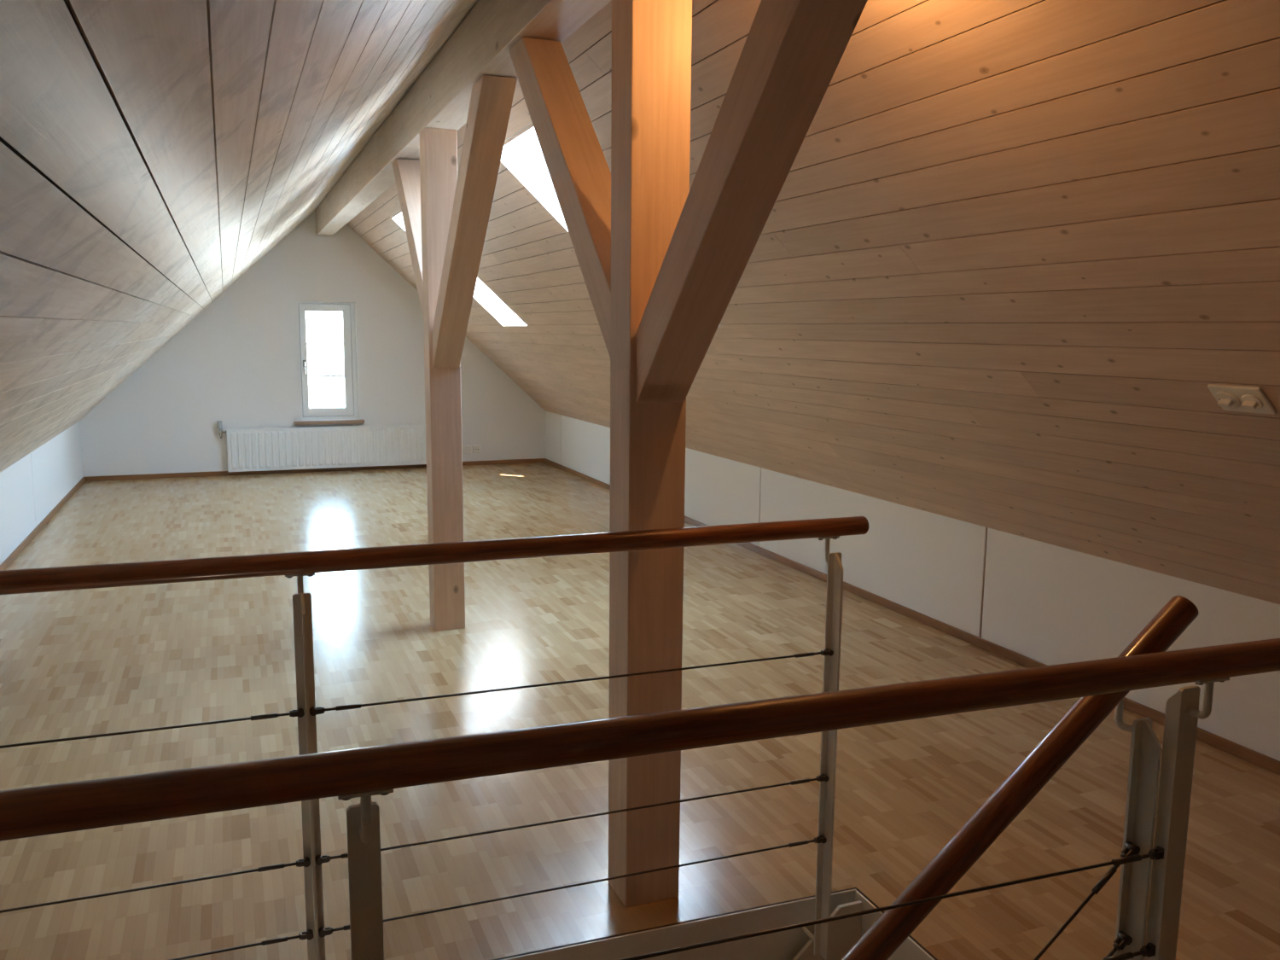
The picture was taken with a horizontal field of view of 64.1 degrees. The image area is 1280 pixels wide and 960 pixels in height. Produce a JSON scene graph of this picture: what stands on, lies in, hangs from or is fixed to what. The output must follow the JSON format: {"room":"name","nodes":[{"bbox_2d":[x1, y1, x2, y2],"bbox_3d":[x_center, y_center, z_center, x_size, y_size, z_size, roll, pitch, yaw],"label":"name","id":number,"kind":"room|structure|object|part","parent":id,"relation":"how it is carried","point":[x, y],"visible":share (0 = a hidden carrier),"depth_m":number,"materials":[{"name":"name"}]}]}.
{"room":"attic","nodes":[
{"label":"attic","id":0,"kind":"room"},
{"bbox_2d":[0,421,83,564],"bbox_3d":[-2.990,0.685,3.729,0.080,0.608,14.122,-3,9,-22],"label":"wall","id":1,"kind":"structure","parent":0,"point":[33,485],"depth_m":7.75,"materials":[{"name":"white paint"}]},
{"bbox_2d":[0,477,84,570],"bbox_3d":[-2.947,0.962,3.782,0.013,0.047,14.072,-3,9,-22],"label":"baseboard","id":2,"kind":"structure","parent":1,"relation":"attached to","point":[12,556],"depth_m":7.68,"materials":[{"name":"brown wood"}]},
{"bbox_2d":[79,210,545,477],"bbox_3d":[-3.363,-1.521,10.995,4.950,2.852,0.160,-3,9,-22],"label":"wall","id":3,"kind":"structure","parent":0,"point":[234,363],"depth_m":10.72,"materials":[{"name":"white paint"}]},
{"bbox_2d":[84,458,544,481],"bbox_3d":[-3.343,-0.121,11.120,4.784,0.047,0.013,-3,9,-22],"label":"baseboard","id":4,"kind":"structure","parent":3,"relation":"attached to","point":[534,460],"depth_m":10.89,"materials":[{"name":"brown wood"}]},
{"bbox_2d":[217,420,426,471],"bbox_3d":[-3.304,-0.401,11.046,2.319,0.533,0.100,-3,9,-22],"label":"radiator","id":5,"kind":"object","parent":3,"relation":"attached to","point":[342,446],"visible":0.91,"depth_m":10.97,"materials":[{"name":"metal"}]},
{"bbox_3d":[-3.275,-0.362,11.092,2.236,0.443,0.004,-3,9,-22],"label":"panel","id":6,"kind":"part","parent":5,"relation":"part of","materials":[{"name":"metal"}]},
{"bbox_2d":[293,299,364,424],"bbox_3d":[-3.366,-1.262,10.986,0.726,1.314,0.185,-3,9,-22],"label":"window","id":7,"kind":"structure","parent":3,"relation":"in","point":[350,410],"depth_m":11.01,"materials":[{"name":"white paint"}]},
{"bbox_3d":[-3.574,-1.202,10.888,0.028,0.150,0.058,-3,9,-22],"label":"handle","id":8,"kind":"part","parent":7,"relation":"part of","materials":[{"name":"silver metal"}]},
{"bbox_3d":[-3.360,-0.627,11.049,0.726,0.038,0.119,-3,9,-22],"label":"sill","id":9,"kind":"part","parent":7,"relation":"part of","materials":[{"name":"brown wood"}]},
{"bbox_2d":[462,445,471,453],"bbox_3d":[-1.978,-0.343,11.643,0.120,0.092,0.009,-3,9,-22],"label":"cover plate","id":10,"kind":"object","parent":3,"relation":"attached to","point":[468,449],"visible":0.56,"depth_m":11.64,"materials":[{"name":"white plastic"}]},
{"bbox_2d":[472,444,480,453],"bbox_3d":[-1.866,-0.354,11.684,0.084,0.090,0.013,-3,9,-22],"label":"wall socket","id":11,"kind":"object","parent":3,"relation":"attached to","point":[476,449],"visible":1,"depth_m":11.68,"materials":[{"name":"white plastic"}]},
{"bbox_2d":[0,462,1279,959],"bbox_3d":[-0.723,0.982,4.689,5.010,0.220,14.272,-3,9,-22],"label":"floor","id":12,"kind":"structure","parent":0,"point":[74,663],"depth_m":3.78,"materials":[{"name":"beige wood"}]},
{"bbox_2d":[0,516,868,959],"bbox_3d":[-0.763,0.736,2.241,2.853,1.179,0.159,-3,9,-20],"label":"stair railing","id":13,"kind":"object","parent":12,"relation":"attached to","point":[299,564],"visible":0.79,"depth_m":2.25,"materials":[{"name":"brushed stainless steel"},{"name":"wood"}]},
{"bbox_3d":[-0.707,0.783,2.205,0.037,1.097,0.040,-3,9,-22],"label":"post","id":14,"kind":"part","parent":13,"relation":"part of","materials":[{"name":"grey metal"}]},
{"bbox_3d":[-0.756,0.177,2.153,2.853,0.047,0.047,-3,9,-20],"label":"handrail","id":15,"kind":"part","parent":13,"relation":"part of","materials":[{"name":"brown wood"}]},
{"bbox_3d":[0.494,0.729,2.645,0.037,1.097,0.040,-3,9,-22],"label":"post","id":16,"kind":"part","parent":13,"relation":"part of","materials":[{"name":"grey metal"}]},
{"bbox_2d":[392,75,517,631],"bbox_3d":[-0.975,-0.461,5.125,0.158,2.504,2.295,-3,9,-22],"label":"timber post","id":17,"kind":"object","parent":12,"relation":"on","point":[445,214],"visible":1,"depth_m":5.01,"materials":[{"name":"beige wood"}]},
{"bbox_2d":[0,638,1279,959],"bbox_3d":[-0.335,0.884,1.255,2.825,1.180,0.095,-2,9,-19],"label":"stair railing","id":18,"kind":"object","parent":12,"relation":"attached to","point":[362,772],"visible":1,"depth_m":1.24,"materials":[{"name":"brushed stainless steel"},{"name":"wood"}]},
{"bbox_3d":[-0.335,0.920,1.290,0.037,1.098,0.040,-3,9,-22],"label":"post","id":19,"kind":"part","parent":18,"relation":"part of","materials":[{"name":"grey metal"}]},
{"bbox_3d":[-0.323,0.328,1.152,2.825,0.049,0.049,-2,9,-19],"label":"handrail","id":20,"kind":"part","parent":18,"relation":"part of","materials":[{"name":"brown wood"}]},
{"bbox_2d":[841,595,1198,959],"bbox_3d":[-0.024,1.375,1.480,2.047,2.287,0.094,-3,9,-22],"label":"stair railing","id":21,"kind":"object","parent":18,"relation":"attached to","point":[893,927],"visible":0.87,"depth_m":1.64,"materials":[{"name":"brown wood"}]},
{"bbox_3d":[0.821,0.921,1.725,0.037,1.070,0.040,-3,9,-22],"label":"post","id":22,"kind":"part","parent":21,"relation":"part of","materials":[{"name":"grey metal"}]},
{"bbox_3d":[0.848,0.868,1.691,0.040,1.105,0.040,-3,9,-22],"label":"post","id":23,"kind":"part","parent":18,"relation":"part of","materials":[{"name":"grey metal"}]},
{"bbox_2d":[491,887,856,959],"bbox_3d":[-0.736,1.301,2.412,2.860,0.191,0.014,-2,9,-19],"label":"trim","id":24,"kind":"structure","parent":12,"relation":"attached to","point":[786,945],"depth_m":2.73,"materials":[{"name":"white paint"}]},
{"bbox_2d":[508,0,867,907],"bbox_3d":[0.030,-0.088,2.651,0.158,2.504,2.348,-3,9,-22],"label":"timber post","id":25,"kind":"object","parent":12,"relation":"on","point":[662,261],"visible":1,"depth_m":2.54,"materials":[{"name":"brown wood"}]},
{"bbox_2d":[314,0,611,235],"bbox_3d":[-0.702,-1.731,4.289,0.164,0.258,14.068,-3,9,-22],"label":"ridge beam","id":26,"kind":"structure","parent":25,"relation":"on","point":[439,98],"depth_m":4.42,"materials":[{"name":"beige wood"}]},
{"bbox_2d":[855,888,937,959],"bbox_3d":[0.829,1.326,2.335,0.014,0.191,1.202,-3,9,-22],"label":"trim","id":27,"kind":"structure","parent":12,"relation":"attached to","point":[910,949],"depth_m":2.69,"materials":[{"name":"white paint"}]},
{"bbox_2d":[0,0,1279,605],"bbox_3d":[-0.706,-0.999,4.397,5.735,2.732,14.273,-3,9,-22],"label":"ceiling","id":28,"kind":"structure","parent":0,"point":[1000,275],"depth_m":3.01,"materials":[{"name":"beige wood"}]},
{"bbox_2d":[391,209,527,325],"bbox_3d":[-1.395,-1.993,8.833,1.368,1.324,0.860,-3,9,-22],"label":"window","id":29,"kind":"structure","parent":28,"relation":"attached to","point":[483,294],"depth_m":9.34,"materials":[{"name":"glass"}]},
{"bbox_2d":[500,122,567,229],"bbox_3d":[-0.027,-1.486,5.465,1.368,1.324,0.860,-3,9,-22],"label":"window","id":30,"kind":"structure","parent":28,"relation":"attached to","point":[523,156],"depth_m":5.64,"materials":[{"name":"glass"}]},
{"bbox_2d":[1206,384,1276,414],"bbox_3d":[1.656,-0.223,2.813,0.080,0.076,0.158,-3,9,-22],"label":"light switch","id":31,"kind":"object","parent":28,"relation":"attached to","point":[1242,398],"visible":1,"depth_m":2.79,"materials":[{"name":"white plastic"}]},
{"bbox_2d":[545,410,1279,761],"bbox_3d":[1.547,0.458,5.538,0.080,0.608,14.122,-3,9,-22],"label":"wall","id":32,"kind":"structure","parent":0,"point":[1049,604],"depth_m":5.00,"materials":[{"name":"white paint"}]},
{"bbox_2d":[544,458,1279,774],"bbox_3d":[1.503,0.739,5.557,0.013,0.047,14.072,-3,9,-22],"label":"baseboard","id":33,"kind":"structure","parent":32,"relation":"attached to","point":[1268,763],"depth_m":5.11,"materials":[{"name":"brown wood"}]},
{"bbox_3d":[0.349,3.975,2.375,4.810,0.050,6.000,-3,9,-22],"label":"floor","id":34,"kind":"structure","parent":0,"visible":0},
{"bbox_2d":[792,900,861,959],"bbox_3d":[-0.537,2.632,2.046,2.854,2.688,1.002,-3,9,-22],"label":"staircase","id":35,"kind":"structure","parent":34,"relation":"on","point":[844,933],"depth_m":2.81,"materials":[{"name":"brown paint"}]}
]}

